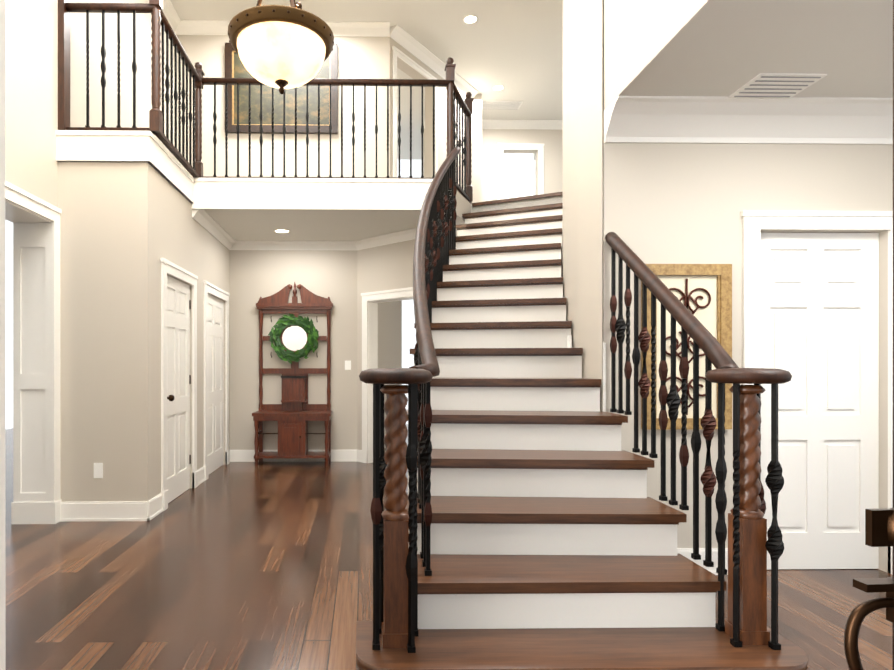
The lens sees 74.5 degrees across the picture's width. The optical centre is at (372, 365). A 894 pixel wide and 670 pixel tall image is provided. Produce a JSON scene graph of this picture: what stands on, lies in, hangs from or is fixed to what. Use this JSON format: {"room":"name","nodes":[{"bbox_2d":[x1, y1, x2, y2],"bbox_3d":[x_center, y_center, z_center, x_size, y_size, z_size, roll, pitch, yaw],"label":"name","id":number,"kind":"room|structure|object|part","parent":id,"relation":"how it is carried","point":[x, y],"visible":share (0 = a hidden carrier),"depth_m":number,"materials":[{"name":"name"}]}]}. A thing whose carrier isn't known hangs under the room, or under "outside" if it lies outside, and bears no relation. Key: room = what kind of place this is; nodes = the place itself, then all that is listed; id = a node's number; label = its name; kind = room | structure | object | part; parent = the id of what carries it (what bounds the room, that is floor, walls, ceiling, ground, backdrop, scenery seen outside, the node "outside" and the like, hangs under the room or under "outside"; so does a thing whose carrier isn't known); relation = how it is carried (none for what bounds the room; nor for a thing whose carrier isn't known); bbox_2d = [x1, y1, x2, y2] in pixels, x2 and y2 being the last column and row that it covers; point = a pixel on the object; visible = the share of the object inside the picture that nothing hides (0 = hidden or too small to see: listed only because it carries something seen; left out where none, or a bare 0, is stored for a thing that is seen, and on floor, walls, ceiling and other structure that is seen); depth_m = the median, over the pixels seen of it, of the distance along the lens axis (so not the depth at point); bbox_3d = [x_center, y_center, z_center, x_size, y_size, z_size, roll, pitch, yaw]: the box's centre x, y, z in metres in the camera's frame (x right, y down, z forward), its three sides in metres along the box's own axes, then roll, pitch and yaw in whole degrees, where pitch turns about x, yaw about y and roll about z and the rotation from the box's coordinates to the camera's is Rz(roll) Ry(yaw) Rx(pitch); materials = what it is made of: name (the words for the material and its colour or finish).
{"room":"house entrance hall","nodes":[
{"label":"house entrance hall","id":0,"kind":"room"},
{"bbox_2d":[0,0,5,669],"bbox_3d":[-1.479,-1.567,0.766,1.880,5.600,0.150,0,0,-1],"label":"wall","id":1,"kind":"structure","parent":0,"point":[2,373],"depth_m":0.85,"materials":[{"name":"white paint"}]},
{"bbox_2d":[5,0,173,206],"bbox_3d":[-2.621,-1.568,2.723,0.300,5.600,9.900,0,0,-1],"label":"wall","id":2,"kind":"structure","parent":0,"point":[31,82],"depth_m":4.56,"materials":[{"name":"beige paint"}]},
{"bbox_2d":[5,180,61,523],"bbox_3d":[-2.586,-0.005,1.199,0.340,2.475,6.850,0,0,-1],"label":"trim","id":3,"kind":"structure","parent":2,"relation":"attached to","point":[34,219],"depth_m":4.54,"materials":[{"name":"white paint"}]},
{"bbox_2d":[162,0,181,34],"bbox_3d":[-2.409,-3.114,2.625,0.120,2.508,9.700,0,0,-1],"label":"trim","id":4,"kind":"structure","parent":2,"relation":"attached to","point":[168,10],"depth_m":7.21,"materials":[{"name":"white paint"}]},
{"bbox_2d":[58,162,229,501],"bbox_3d":[-2.321,-0.205,6.154,1.010,2.870,3.050,0,0,-1],"label":"wall","id":5,"kind":"structure","parent":0,"point":[125,227],"depth_m":4.63,"materials":[{"name":"beige paint"}]},
{"bbox_2d":[94,463,102,477],"bbox_3d":[-2.182,0.831,4.629,0.070,0.120,0.006,0,0,-1],"label":"electrical outlet","id":6,"kind":"object","parent":5,"relation":"attached to","point":[98,470],"depth_m":4.63,"materials":[{"name":"plastic"}]},
{"bbox_2d":[56,130,193,202],"bbox_3d":[-2.139,-1.743,5.205,0.742,0.237,1.212,0,0,-1],"label":"trim","id":7,"kind":"structure","parent":5,"relation":"attached to","point":[110,146],"depth_m":4.61,"materials":[{"name":"white paint"}]},
{"bbox_2d":[60,258,229,521],"bbox_3d":[-2.154,0.156,5.985,0.738,2.147,2.747,0,0,-1],"label":"trim","id":8,"kind":"structure","parent":5,"relation":"attached to","point":[152,508],"depth_m":5.02,"materials":[{"name":"white paint"}]},
{"bbox_2d":[167,275,190,502],"bbox_3d":[-1.810,0.210,5.442,0.128,2.033,0.804,0,0,-1],"label":"door","id":9,"kind":"structure","parent":5,"relation":"in","point":[178,387],"depth_m":5.48,"materials":[{"name":"white paint"}]},
{"bbox_2d":[192,209,235,248],"bbox_3d":[-1.773,-1.541,6.602,0.100,0.100,1.530,0,0,-1],"label":"trim","id":10,"kind":"structure","parent":5,"relation":"attached to","point":[217,231],"depth_m":6.48,"materials":[{"name":"white paint"}]},
{"bbox_2d":[208,294,223,473],"bbox_3d":[-1.873,0.209,6.807,0.047,2.033,0.894,0,0,-1],"label":"hall door","id":11,"kind":"structure","parent":5,"relation":"in","point":[215,383],"depth_m":6.89,"materials":[{"name":"white paint"}]},
{"bbox_2d":[191,178,432,209],"bbox_3d":[-0.509,-1.725,5.841,2.602,0.310,0.032,0,0,-1],"label":"trim","id":12,"kind":"structure","parent":5,"relation":"attached to","point":[302,194],"depth_m":5.83,"materials":[{"name":"white paint"}]},
{"bbox_2d":[174,35,389,449],"bbox_3d":[-1.164,-1.571,7.597,2.770,5.600,0.200,0,0,-1],"label":"wall","id":13,"kind":"structure","parent":0,"point":[255,275],"depth_m":7.50,"materials":[{"name":"beige paint"}]},
{"bbox_2d":[225,43,337,133],"bbox_3d":[-1.167,-3.561,7.469,1.440,1.140,0.050,0,0,-1],"label":"painting","id":14,"kind":"object","parent":13,"relation":"attached to","point":[235,67],"visible":0.58,"depth_m":7.47,"materials":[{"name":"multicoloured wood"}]},
{"bbox_2d":[229,241,347,461],"bbox_3d":[-0.884,-0.181,7.442,1.903,2.820,0.120,0,0,-1],"label":"trim","id":15,"kind":"structure","parent":13,"relation":"attached to","point":[341,455],"depth_m":7.47,"materials":[{"name":"white paint"}]},
{"bbox_2d":[182,20,397,176],"bbox_3d":[-1.054,-3.117,7.448,2.745,2.508,0.140,0,0,-1],"label":"trim","id":16,"kind":"structure","parent":13,"relation":"attached to","point":[189,27],"depth_m":7.46,"materials":[{"name":"white paint"}]},
{"bbox_2d":[345,361,350,369],"bbox_3d":[-0.317,-0.011,7.508,0.080,0.120,0.006,0,0,-1],"label":"switch plate","id":17,"kind":"object","parent":13,"relation":"attached to","point":[347,363],"depth_m":7.51,"materials":[{"name":"plastic"}]},
{"bbox_2d":[170,0,562,159],"bbox_3d":[0.012,-4.420,5.064,14.000,0.100,14.500,0,0,-1],"label":"ceiling","id":18,"kind":"structure","parent":0,"point":[514,48],"depth_m":7.77,"materials":[{"name":"paint"}]},
{"bbox_2d":[228,0,333,94],"bbox_3d":[-0.531,-2.978,3.406,0.614,2.779,0.614,0,0,-1],"label":"pendant light","id":19,"kind":"object","parent":18,"relation":"hanging from","point":[281,47],"visible":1,"depth_m":3.23,"materials":[{"name":"white glass"}]},
{"bbox_3d":[-0.531,-1.766,3.406,0.514,0.215,0.514,0,0,-1],"label":"lamp shade","id":20,"kind":"part","parent":19,"relation":"part of","materials":[{"name":"white glass"}]},
{"bbox_2d":[463,15,477,23],"bbox_3d":[1.236,-4.368,7.334,0.187,0.006,0.187,0,0,-13],"label":"recessed light","id":21,"kind":"object","parent":18,"relation":"in","point":[468,19],"depth_m":7.34,"materials":[{"name":"white paint"}]},
{"bbox_2d":[492,85,503,90],"bbox_3d":[1.977,-4.369,9.146,0.187,0.006,0.187,0,0,-13],"label":"recessed light","id":22,"kind":"object","parent":18,"relation":"in","point":[498,87],"depth_m":9.16,"materials":[{"name":"white paint"}]},
{"bbox_2d":[482,101,522,109],"bbox_3d":[2.137,-4.367,9.748,0.700,0.012,0.300,0,0,-1],"label":"ceiling vent","id":23,"kind":"object","parent":18,"relation":"in","point":[514,105],"depth_m":9.71,"materials":[{"name":"white paint"}]},
{"bbox_2d":[205,191,562,240],"bbox_3d":[1.153,-1.722,8.459,6.010,0.260,5.150,0,0,-1],"label":"balcony slab","id":24,"kind":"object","parent":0,"point":[302,225],"visible":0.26,"depth_m":6.49,"materials":[{"name":"paint"}]},
{"bbox_2d":[274,229,289,232],"bbox_3d":[-1.067,-1.588,6.848,0.187,0.006,0.187,0,0,-13],"label":"recessed light","id":25,"kind":"object","parent":24,"relation":"in","point":[276,230],"depth_m":6.82,"materials":[{"name":"white paint"}]},
{"bbox_2d":[357,239,414,449],"bbox_3d":[0.341,-0.181,7.103,1.344,2.820,0.160,0,0,44],"label":"wall","id":26,"kind":"structure","parent":0,"point":[385,267],"depth_m":7.26,"materials":[{"name":"beige paint"}]},
{"bbox_2d":[348,228,416,462],"bbox_3d":[0.252,-0.181,6.950,1.021,2.820,0.901,0,0,-1],"label":"trim","id":27,"kind":"structure","parent":26,"relation":"attached to","point":[370,300],"depth_m":7.37,"materials":[{"name":"white paint"}]},
{"bbox_2d":[378,301,401,447],"bbox_3d":[-0.033,-0.072,8.510,0.983,2.600,0.983,0,0,-1],"label":"wall","id":28,"kind":"structure","parent":0,"point":[389,334],"depth_m":8.01,"materials":[{"name":"white paint"}]},
{"bbox_2d":[390,37,471,189],"bbox_3d":[0.844,-3.112,8.477,0.160,2.520,2.280,0,0,37],"label":"wall","id":29,"kind":"structure","parent":0,"point":[406,68],"depth_m":8.47,"materials":[{"name":"beige paint"}]},
{"bbox_2d":[398,28,505,199],"bbox_3d":[0.955,-3.112,8.440,1.495,2.520,1.780,0,0,-1],"label":"trim","id":30,"kind":"structure","parent":29,"relation":"attached to","point":[405,39],"depth_m":8.42,"materials":[{"name":"white paint"}]},
{"bbox_2d":[5,424,891,669],"bbox_3d":[0.012,1.280,5.067,14.000,0.100,14.500,0,0,-1],"label":"floor","id":31,"kind":"structure","parent":0,"point":[248,566],"depth_m":3.25,"materials":[{"name":"brown wood"}]},
{"bbox_2d":[252,282,332,466],"bbox_3d":[-0.994,0.069,7.297,0.980,2.320,0.406,0,0,-1],"label":"hall tree","id":32,"kind":"object","parent":31,"relation":"on","point":[293,337],"visible":1,"depth_m":7.39,"materials":[{"name":"brown wood"}]},
{"bbox_2d":[356,147,807,669],"bbox_3d":[1.052,-0.469,4.288,1.657,3.401,4.822,0,0,8],"label":"staircase","id":33,"kind":"structure","parent":31,"relation":"on","point":[525,523],"depth_m":2.59,"materials":[{"name":"brown wood"}]},
{"bbox_2d":[844,0,893,669],"bbox_3d":[0.754,0.019,0.352,0.142,2.412,0.972,0,0,-4],"label":"entry door","id":34,"kind":"structure","parent":31,"relation":"on","point":[893,338],"depth_m":0.80,"materials":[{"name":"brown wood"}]},
{"bbox_3d":[0.696,0.355,0.806,0.089,0.314,0.053,0,0,-1],"label":"front door handle","id":35,"kind":"part","parent":34,"relation":"part of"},
{"bbox_2d":[472,94,482,202],"bbox_3d":[1.665,-3.113,9.882,0.160,2.520,1.080,0,0,-1],"label":"wall","id":36,"kind":"structure","parent":0,"point":[477,131],"depth_m":9.34,"materials":[{"name":"beige paint"}]},
{"bbox_2d":[423,125,562,201],"bbox_3d":[2.575,-3.113,10.536,3.300,2.520,0.160,0,0,-1],"label":"wall","id":37,"kind":"structure","parent":0,"point":[485,164],"depth_m":10.46,"materials":[{"name":"beige paint"}]},
{"bbox_2d":[506,120,562,198],"bbox_3d":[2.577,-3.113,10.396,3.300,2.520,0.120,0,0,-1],"label":"trim","id":38,"kind":"structure","parent":37,"relation":"attached to","point":[515,175],"depth_m":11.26,"materials":[{"name":"white paint"}]},
{"bbox_2d":[563,0,707,411],"bbox_3d":[2.233,-1.568,2.535,1.724,5.600,9.368,0,0,-1],"label":"wall","id":39,"kind":"structure","parent":0,"point":[583,65],"depth_m":3.59,"materials":[{"name":"beige paint"}]},
{"bbox_2d":[567,335,571,347],"bbox_3d":[1.343,-0.149,3.973,0.008,0.120,0.070,0,0,-1],"label":"switch plate","id":40,"kind":"object","parent":39,"relation":"attached to","point":[569,338],"depth_m":3.96,"materials":[{"name":"plastic"}]},
{"bbox_2d":[603,111,892,572],"bbox_3d":[3.202,-0.139,3.542,3.670,2.740,0.150,0,0,-1],"label":"wall","id":41,"kind":"structure","parent":0,"point":[675,203],"depth_m":3.45,"materials":[{"name":"beige paint"}]},
{"bbox_2d":[641,264,731,429],"bbox_3d":[1.849,-0.114,3.426,0.520,0.970,0.035,0,0,-1],"label":"art","id":42,"kind":"object","parent":41,"relation":"attached to","point":[702,293],"visible":0.42,"depth_m":3.42,"materials":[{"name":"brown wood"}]},
{"bbox_2d":[604,96,892,574],"bbox_3d":[3.205,-0.138,3.372,3.670,2.740,0.190,0,0,-1],"label":"trim","id":43,"kind":"structure","parent":41,"relation":"attached to","point":[727,120],"depth_m":3.42,"materials":[{"name":"white paint"}]},
{"bbox_2d":[761,233,878,568],"bbox_3d":[2.677,0.211,3.541,0.774,2.033,0.047,0,0,-1],"label":"door","id":44,"kind":"structure","parent":41,"relation":"in","point":[820,317],"depth_m":3.52,"materials":[{"name":"paint"}]},
{"bbox_2d":[615,0,892,98],"bbox_3d":[3.248,-1.632,0.667,3.669,0.250,5.600,0,0,-1],"label":"ceiling","id":45,"kind":"structure","parent":0,"point":[720,47],"depth_m":2.77,"materials":[{"name":"paint"}]},
{"bbox_2d":[728,73,826,97],"bbox_3d":[2.168,-1.502,3.150,0.350,0.012,0.300,0,0,-1],"label":"ceiling vent","id":46,"kind":"object","parent":45,"relation":"in","point":[775,85],"depth_m":3.10,"materials":[{"name":"white metal"}]},
{"bbox_3d":[0.807,-1.857,7.853,6.720,0.012,6.350,0,0,-1],"label":"floor","id":47,"kind":"structure","parent":0,"visible":0},
{"bbox_2d":[58,0,473,202],"bbox_3d":[-0.675,-2.510,5.674,3.685,1.260,2.041,0,0,-1],"label":"balcony railing","id":48,"kind":"object","parent":47,"relation":"on","point":[154,8],"visible":0.92,"depth_m":5.72,"materials":[{"name":"brown wood"}]}
]}

